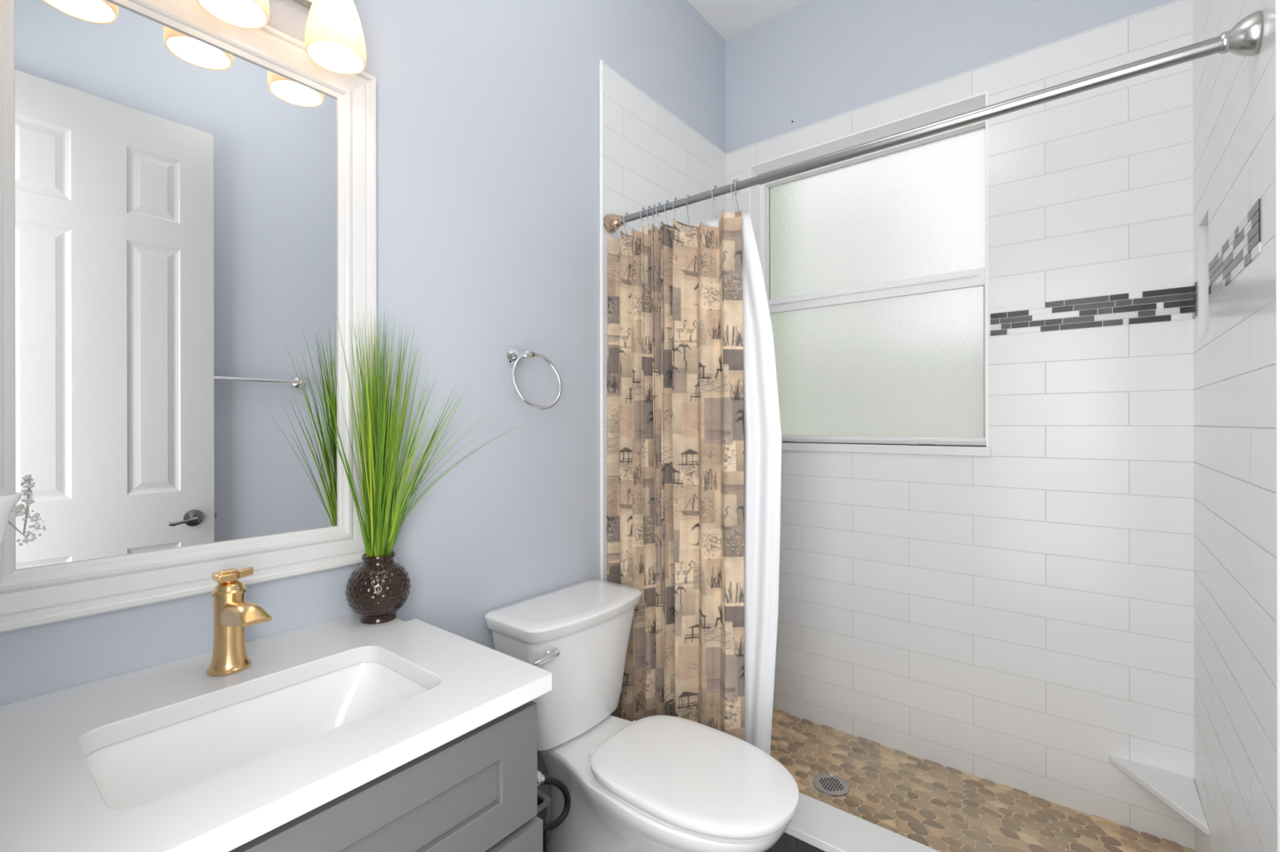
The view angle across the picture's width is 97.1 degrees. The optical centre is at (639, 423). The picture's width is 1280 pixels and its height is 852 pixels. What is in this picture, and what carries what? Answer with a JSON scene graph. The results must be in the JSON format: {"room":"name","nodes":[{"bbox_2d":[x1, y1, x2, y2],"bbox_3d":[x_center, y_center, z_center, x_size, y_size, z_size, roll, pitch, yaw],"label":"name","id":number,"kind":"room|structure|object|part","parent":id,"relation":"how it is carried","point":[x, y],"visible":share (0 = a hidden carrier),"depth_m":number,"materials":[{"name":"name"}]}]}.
{"room":"bathroom","nodes":[
{"label":"bathroom","id":0,"kind":"room"},
{"bbox_2d":[0,0,725,797],"bbox_3d":[-0.319,-0.203,1.766,0.120,3.067,2.610,0,0,38],"label":"wall","id":1,"kind":"structure","parent":0,"point":[487,111],"depth_m":1.54,"materials":[{"name":"blue paint"}]},
{"bbox_2d":[0,0,377,633],"bbox_3d":[-0.803,-0.238,1.043,0.022,1.099,0.636,0,0,38],"label":"wall mirror","id":2,"kind":"object","parent":1,"relation":"attached to","point":[188,197],"visible":0.86,"depth_m":1.00,"materials":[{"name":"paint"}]},
{"bbox_2d":[196,0,366,75],"bbox_3d":[-0.739,-0.847,1.013,0.162,0.233,0.470,0,0,38],"label":"vanity light","id":3,"kind":"object","parent":1,"relation":"attached to","point":[335,41],"visible":1,"depth_m":1.09,"materials":[{"name":"white glass"}]},
{"bbox_3d":[-0.718,-0.802,0.996,0.109,0.142,0.109,0,0,38],"label":"lamp shade","id":4,"kind":"part","parent":3,"relation":"part of","materials":[{"name":"white glass"}]},
{"bbox_3d":[-0.718,-0.793,0.996,0.058,0.102,0.058,0,0,38],"label":"bulb","id":5,"kind":"part","parent":3,"relation":"part of","materials":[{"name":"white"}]},
{"bbox_3d":[-0.794,-0.918,1.056,0.022,0.090,0.470,0,0,38],"label":"plate","id":6,"kind":"part","parent":3,"relation":"part of","materials":[{"name":"silver metal"}]},
{"bbox_3d":[-0.609,-0.802,1.133,0.109,0.142,0.109,0,0,38],"label":"lamp shade","id":7,"kind":"part","parent":3,"relation":"part of","materials":[{"name":"white glass"}]},
{"bbox_3d":[-0.609,-0.793,1.133,0.058,0.102,0.058,0,0,38],"label":"bulb","id":8,"kind":"part","parent":3,"relation":"part of","materials":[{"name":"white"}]},
{"bbox_2d":[506,346,561,409],"bbox_3d":[-0.308,-0.129,1.599,0.106,0.182,0.167,0,0,38],"label":"towel ring","id":9,"kind":"object","parent":1,"relation":"attached to","point":[514,356],"visible":1,"depth_m":1.59,"materials":[{"name":"silver metal"}]},
{"bbox_3d":[-0.310,-0.193,1.581,0.021,0.021,0.030,0,0,38],"label":"post","id":10,"kind":"part","parent":9,"relation":"part of","materials":[{"name":"silver metal"}]},
{"bbox_2d":[546,798,551,839],"bbox_3d":[-0.360,1.196,1.603,0.014,0.110,0.740,0,0,38],"label":"baseboard","id":11,"kind":"structure","parent":1,"relation":"attached to","point":[548,820],"depth_m":1.70,"materials":[{"name":"white paint"}]},
{"bbox_2d":[537,770,570,851],"bbox_3d":[-0.217,1.022,1.326,0.134,0.457,0.038,0,0,-35],"label":"supply hose","id":12,"kind":"object","parent":1,"relation":"attached to","point":[541,780],"visible":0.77,"depth_m":1.33,"materials":[{"name":"black rubber"}]},
{"bbox_2d":[599,59,604,581],"bbox_3d":[-0.127,0.014,1.902,0.011,2.472,0.015,0,0,38],"label":"trim","id":13,"kind":"structure","parent":1,"relation":"attached to","point":[601,61],"depth_m":1.90,"materials":[{"name":"white paint"}]},
{"bbox_2d":[603,62,726,581],"bbox_3d":[0.132,0.013,2.231,0.008,2.463,0.822,0,0,38],"label":"wall tile","id":14,"kind":"structure","parent":1,"relation":"attached to","point":[651,156],"depth_m":2.10,"materials":[{"name":"white tile"}]},
{"bbox_2d":[784,792,939,851],"bbox_3d":[0.509,1.065,1.480,1.513,0.024,0.148,0,0,38],"label":"shower curb","id":15,"kind":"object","parent":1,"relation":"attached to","point":[823,826],"depth_m":1.46,"materials":[{"name":"white stone"}]},
{"bbox_2d":[687,0,806,39],"bbox_3d":[0.320,-1.788,1.256,1.761,0.100,2.610,0,0,38],"label":"ceiling","id":16,"kind":"structure","parent":0,"point":[729,18],"depth_m":2.39,"materials":[{"name":"paint"}]},
{"bbox_2d":[764,832,824,851],"bbox_3d":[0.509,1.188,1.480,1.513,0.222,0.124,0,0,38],"label":"floor","id":17,"kind":"structure","parent":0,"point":[786,843],"depth_m":1.49,"materials":[{"name":"grey tile"}]},
{"bbox_2d":[724,0,1175,446],"bbox_3d":[1.078,-0.206,2.111,1.641,3.067,0.152,0,0,38],"label":"wall","id":18,"kind":"structure","parent":0,"point":[812,61],"depth_m":2.18,"materials":[{"name":"blue paint"}]},
{"bbox_2d":[749,91,988,447],"bbox_3d":[0.877,-0.524,2.259,0.897,1.209,0.150,0,0,38],"label":"trim","id":19,"kind":"structure","parent":18,"relation":"attached to","point":[978,100],"depth_m":2.17,"materials":[{"name":"white paint"}]},
{"bbox_2d":[759,106,986,445],"bbox_3d":[0.900,-0.521,2.288,0.885,1.203,0.065,0,0,38],"label":"window","id":20,"kind":"structure","parent":18,"relation":"in","point":[873,264],"depth_m":2.23,"materials":[{"name":"white glass"}]},
{"bbox_3d":[0.913,-0.785,2.291,0.849,0.563,0.018,0,0,38],"label":"sash","id":21,"kind":"part","parent":20,"relation":"part of","materials":[{"name":"white glass"}]},
{"bbox_3d":[0.900,-0.245,2.274,0.849,0.618,0.018,0,0,38],"label":"sash","id":22,"kind":"part","parent":20,"relation":"part of","materials":[{"name":"white metal"}]},
{"bbox_3d":[0.905,-0.221,2.270,0.825,0.542,0.004,0,0,38],"label":"pane","id":23,"kind":"part","parent":20,"relation":"part of","materials":[{"name":"white glass"}]},
{"bbox_3d":[0.914,-0.807,2.290,0.841,0.516,0.004,0,0,38],"label":"pane","id":24,"kind":"part","parent":20,"relation":"part of","materials":[{"name":"white glass"}]},
{"bbox_2d":[781,442,991,456],"bbox_3d":[0.878,0.096,2.251,0.905,0.032,0.162,0,0,38],"label":"trim","id":25,"kind":"structure","parent":18,"relation":"attached to","point":[967,451],"depth_m":2.10,"materials":[{"name":"white stone"}]},
{"bbox_2d":[725,0,1194,849],"bbox_3d":[0.982,0.011,2.086,1.521,2.463,0.008,0,0,38],"label":"wall tile","id":26,"kind":"structure","parent":18,"relation":"attached to","point":[1020,616],"depth_m":1.81,"materials":[{"name":"white tile"}]},
{"bbox_2d":[990,286,1192,336],"bbox_3d":[1.380,-0.344,1.763,0.492,0.093,0.002,0,0,38],"label":"mosaic tile strip","id":27,"kind":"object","parent":18,"relation":"attached to","point":[1188,290],"depth_m":1.74,"materials":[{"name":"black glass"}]},
{"bbox_2d":[770,707,1195,851],"bbox_3d":[0.766,1.270,1.804,1.513,0.118,0.704,0,0,38],"label":"floor","id":28,"kind":"structure","parent":0,"point":[1011,824],"depth_m":1.80,"materials":[{"name":"stone"}]},
{"bbox_2d":[813,773,849,796],"bbox_3d":[0.641,1.212,1.897,0.116,0.004,0.116,0,0,38],"label":"shower drain","id":29,"kind":"object","parent":28,"relation":"on","point":[833,785],"visible":1,"depth_m":1.90,"materials":[{"name":"silver metal"}]},
{"bbox_3d":[-0.277,1.291,0.094,2.221,0.080,3.000,0,0,38],"label":"floor","id":30,"kind":"structure","parent":0,"visible":0},
{"bbox_2d":[229,701,542,851],"bbox_3d":[-0.589,0.854,0.877,0.557,0.795,0.663,0,0,38],"label":"vanity cabinet","id":31,"kind":"object","parent":30,"relation":"on","point":[476,791],"visible":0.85,"depth_m":0.83,"materials":[{"name":"grey paint"}]},
{"bbox_2d":[0,613,552,851],"bbox_3d":[-0.583,0.441,0.876,0.572,0.031,0.678,0,0,38],"label":"countertop","id":32,"kind":"structure","parent":31,"relation":"on","point":[51,801],"depth_m":0.79,"materials":[{"name":"white stone"}]},
{"bbox_2d":[206,566,271,676],"bbox_3d":[-0.671,0.340,0.951,0.166,0.172,0.067,0,0,38],"label":"faucet","id":33,"kind":"object","parent":32,"relation":"on","point":[232,614],"visible":1,"depth_m":0.96,"materials":[{"name":"gold metal"}]},
{"bbox_3d":[-0.708,0.263,0.987,0.037,0.015,0.056,0,0,38],"label":"lever","id":34,"kind":"part","parent":33,"relation":"part of","materials":[{"name":"gold metal"}]},
{"bbox_3d":[-0.657,0.322,0.937,0.128,0.055,0.041,0,0,38],"label":"spout","id":35,"kind":"part","parent":33,"relation":"part of","materials":[{"name":"gold metal"}]},
{"bbox_2d":[84,662,429,809],"bbox_3d":[-0.543,0.526,0.852,0.312,0.138,0.461,0,0,38],"label":"sink basin","id":36,"kind":"object","parent":32,"relation":"in","point":[144,769],"visible":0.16,"depth_m":0.92,"materials":[{"name":"ceramic"}]},
{"bbox_2d":[345,551,410,624],"bbox_3d":[-0.569,0.354,1.233,0.129,0.142,0.129,0,0,31],"label":"vase","id":37,"kind":"object","parent":32,"relation":"on","point":[376,589],"visible":0.98,"depth_m":1.19,"materials":[{"name":"brown ceramic"}]},
{"bbox_2d":[315,307,520,556],"bbox_3d":[-0.451,0.017,1.287,0.178,0.552,0.550,0,0,36],"label":"bunch","id":38,"kind":"object","parent":37,"relation":"in","point":[383,519],"visible":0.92,"depth_m":1.21,"materials":[{"name":"green plant"}]},
{"bbox_3d":[-0.376,0.788,0.714,0.021,0.225,0.653,0,0,38],"label":"drawer","id":39,"kind":"part","parent":31,"relation":"part of","materials":[{"name":"grey paint"}]},
{"bbox_2d":[536,790,550,824],"bbox_3d":[-0.355,1.112,1.436,0.167,0.277,0.207,0,0,38],"label":"waste bin","id":40,"kind":"object","parent":31,"relation":"attached to","point":[543,801],"visible":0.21,"depth_m":1.45,"materials":[{"name":"grey plastic"}]},
{"bbox_2d":[484,579,799,851],"bbox_3d":[0.019,0.878,1.442,0.785,0.744,0.448,0,0,38],"label":"toilet","id":41,"kind":"object","parent":30,"relation":"on","point":[660,783],"visible":0.96,"depth_m":1.43,"materials":[{"name":"white ceramic"}]},
{"bbox_3d":[-0.234,0.582,1.412,0.025,0.026,0.073,0,0,31],"label":"lever arm","id":42,"kind":"part","parent":41,"relation":"part of","materials":[{"name":"silver metal"}]},
{"bbox_3d":[-0.193,0.525,1.609,0.247,0.039,0.448,0,0,38],"label":"tank lid","id":43,"kind":"part","parent":41,"relation":"part of","materials":[{"name":"white ceramic"}]},
{"bbox_3d":[-0.195,0.700,1.611,0.217,0.310,0.416,0,0,38],"label":"tank","id":44,"kind":"part","parent":41,"relation":"part of","materials":[{"name":"white ceramic"}]},
{"bbox_3d":[0.018,1.056,1.443,0.747,0.388,0.342,0,0,38],"label":"bowl","id":45,"kind":"part","parent":41,"relation":"part of","materials":[{"name":"white ceramic"}]},
{"bbox_3d":[0.131,0.855,1.353,0.477,0.014,0.330,0,0,38],"label":"seat","id":46,"kind":"part","parent":41,"relation":"part of","materials":[{"name":"white plastic"}]},
{"bbox_3d":[0.133,0.829,1.352,0.494,0.026,0.350,0,0,38],"label":"seat lid","id":47,"kind":"part","parent":41,"relation":"part of","materials":[{"name":"white plastic"}]},
{"bbox_3d":[-0.410,-0.203,0.236,1.641,3.067,0.100,0,0,38],"label":"wall","id":48,"kind":"structure","parent":0,"visible":0},
{"bbox_2d":[0,475,46,546],"bbox_3d":[-0.746,0.101,0.636,0.068,0.081,0.109,0,0,38],"label":"wall planter","id":49,"kind":"object","parent":48,"relation":"attached to","point":[8,500],"visible":1,"depth_m":0.66,"materials":[{"name":"white paint"}]},
{"bbox_2d":[0,492,21,542],"bbox_3d":[-0.746,0.111,0.636,0.068,0.058,0.068,0,0,38],"label":"vase","id":50,"kind":"object","parent":49,"relation":"on","point":[8,500],"depth_m":0.65,"materials":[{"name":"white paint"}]},
{"bbox_3d":[0.894,-0.205,0.649,0.112,3.067,2.368,0,0,38],"label":"wall","id":51,"kind":"structure","parent":0,"visible":0},
{"bbox_2d":[1192,282,1196,319],"bbox_3d":[1.553,-0.344,1.584,0.002,0.093,0.058,0,0,38],"label":"trim","id":52,"kind":"structure","parent":51,"relation":"attached to","point":[1194,286],"depth_m":1.57,"materials":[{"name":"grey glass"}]},
{"bbox_2d":[1198,206,1208,342],"bbox_3d":[1.502,-0.380,1.439,0.098,0.318,0.172,0,0,38],"label":"wall niche","id":53,"kind":"object","parent":51,"relation":"in","point":[1203,226],"visible":0.29,"depth_m":1.52,"materials":[{"name":"white tile"}]},
{"bbox_2d":[1192,0,1276,851],"bbox_3d":[1.297,0.011,1.253,0.008,2.463,0.905,0,0,38],"label":"wall tile","id":54,"kind":"structure","parent":51,"relation":"attached to","point":[1233,96],"depth_m":1.14,"materials":[{"name":"white tile"}]},
{"bbox_2d":[604,10,1262,233],"bbox_3d":[0.488,-0.682,1.459,1.513,0.069,0.069,0,0,38],"label":"shower rod","id":55,"kind":"object","parent":54,"relation":"attached to","point":[1244,38],"visible":0.97,"depth_m":1.20,"materials":[{"name":"metal"}]},
{"bbox_2d":[622,212,631,234],"bbox_3d":[-0.043,-0.656,1.882,0.037,0.094,0.008,0,0,-44],"label":"curtain hook","id":56,"kind":"object","parent":55,"relation":"hanging from","point":[626,213],"visible":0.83,"depth_m":1.88,"materials":[{"name":"silver metal"}]},
{"bbox_2d":[640,207,647,225],"bbox_3d":[0.012,-0.656,1.839,0.008,0.094,0.037,0,0,39],"label":"curtain hook","id":57,"kind":"object","parent":55,"relation":"hanging from","point":[642,208],"visible":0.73,"depth_m":1.83,"materials":[{"name":"silver metal"}]},
{"bbox_2d":[693,213,782,755],"bbox_3d":[0.170,0.208,1.784,0.572,1.653,0.041,0,0,38],"label":"curtain liner","id":58,"kind":"object","parent":57,"relation":"hanging from","point":[762,439],"visible":0.2,"depth_m":1.65,"materials":[{"name":"white plastic"}]},
{"bbox_2d":[646,205,653,230],"bbox_3d":[0.031,-0.656,1.823,0.008,0.094,0.037,0,0,32],"label":"curtain hook","id":59,"kind":"object","parent":55,"relation":"hanging from","point":[648,206],"visible":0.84,"depth_m":1.82,"materials":[{"name":"silver metal"}]},
{"bbox_2d":[652,204,656,226],"bbox_3d":[0.048,-0.656,1.810,0.008,0.094,0.037,0,0,25],"label":"curtain hook","id":60,"kind":"object","parent":55,"relation":"hanging from","point":[654,205],"visible":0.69,"depth_m":1.80,"materials":[{"name":"silver metal"}]},
{"bbox_2d":[655,202,663,227],"bbox_3d":[0.063,-0.656,1.798,0.037,0.094,0.008,0,0,-42],"label":"curtain hook","id":61,"kind":"object","parent":55,"relation":"hanging from","point":[659,203],"visible":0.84,"depth_m":1.79,"materials":[{"name":"silver metal"}]},
{"bbox_2d":[663,200,671,225],"bbox_3d":[0.087,-0.656,1.779,0.008,0.094,0.037,0,0,41],"label":"curtain hook","id":62,"kind":"object","parent":55,"relation":"hanging from","point":[666,201],"visible":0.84,"depth_m":1.77,"materials":[{"name":"silver metal"}]},
{"bbox_2d":[606,209,744,741],"bbox_3d":[0.094,0.204,1.773,0.498,1.685,0.078,0,0,38],"label":"shower curtain","id":63,"kind":"object","parent":55,"relation":"hanging from","point":[675,489],"visible":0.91,"depth_m":1.74,"materials":[{"name":"fabric"}]},
{"bbox_2d":[672,197,679,219],"bbox_3d":[0.112,-0.656,1.759,0.008,0.094,0.037,0,0,34],"label":"curtain hook","id":64,"kind":"object","parent":55,"relation":"hanging from","point":[674,198],"visible":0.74,"depth_m":1.75,"materials":[{"name":"silver metal"}]},
{"bbox_2d":[685,193,691,224],"bbox_3d":[0.149,-0.656,1.730,0.008,0.094,0.037,0,0,28],"label":"curtain hook","id":65,"kind":"object","parent":55,"relation":"hanging from","point":[688,194],"visible":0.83,"depth_m":1.73,"materials":[{"name":"silver metal"}]},
{"bbox_2d":[711,185,719,217],"bbox_3d":[0.223,-0.656,1.671,0.037,0.094,0.008,0,0,-39],"label":"curtain hook","id":66,"kind":"object","parent":55,"relation":"hanging from","point":[714,186],"visible":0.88,"depth_m":1.67,"materials":[{"name":"silver metal"}]},
{"bbox_2d":[730,179,737,212],"bbox_3d":[0.273,-0.656,1.632,0.008,0.094,0.037,0,0,43],"label":"curtain hook","id":67,"kind":"object","parent":55,"relation":"hanging from","point":[733,181],"visible":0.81,"depth_m":1.63,"materials":[{"name":"silver metal"}]},
{"bbox_2d":[734,178,740,211],"bbox_3d":[0.280,-0.657,1.625,0.008,0.094,0.037,0,0,36],"label":"curtain hook","id":68,"kind":"object","parent":55,"relation":"hanging from","point":[736,180],"visible":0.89,"depth_m":1.62,"materials":[{"name":"silver metal"}]},
{"bbox_2d":[1109,755,1208,835],"bbox_3d":[1.425,1.022,1.568,0.187,0.021,0.253,0,0,38],"label":"corner footrest","id":69,"kind":"object","parent":54,"relation":"attached to","point":[1179,793],"visible":1,"depth_m":1.57,"materials":[{"name":"white stone"}]},
{"bbox_2d":[1208,198,1260,302],"bbox_3d":[1.236,-0.344,1.185,0.002,0.093,0.523,0,0,38],"label":"trim","id":70,"kind":"structure","parent":51,"relation":"attached to","point":[1242,246],"depth_m":1.12,"materials":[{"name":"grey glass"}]},
{"bbox_2d":[1275,0,1279,851],"bbox_3d":[1.013,0.012,0.895,0.008,2.472,0.008,0,0,38],"label":"trim","id":71,"kind":"structure","parent":51,"relation":"attached to","point":[1277,2],"depth_m":0.89,"materials":[{"name":"white paint"}]}
]}

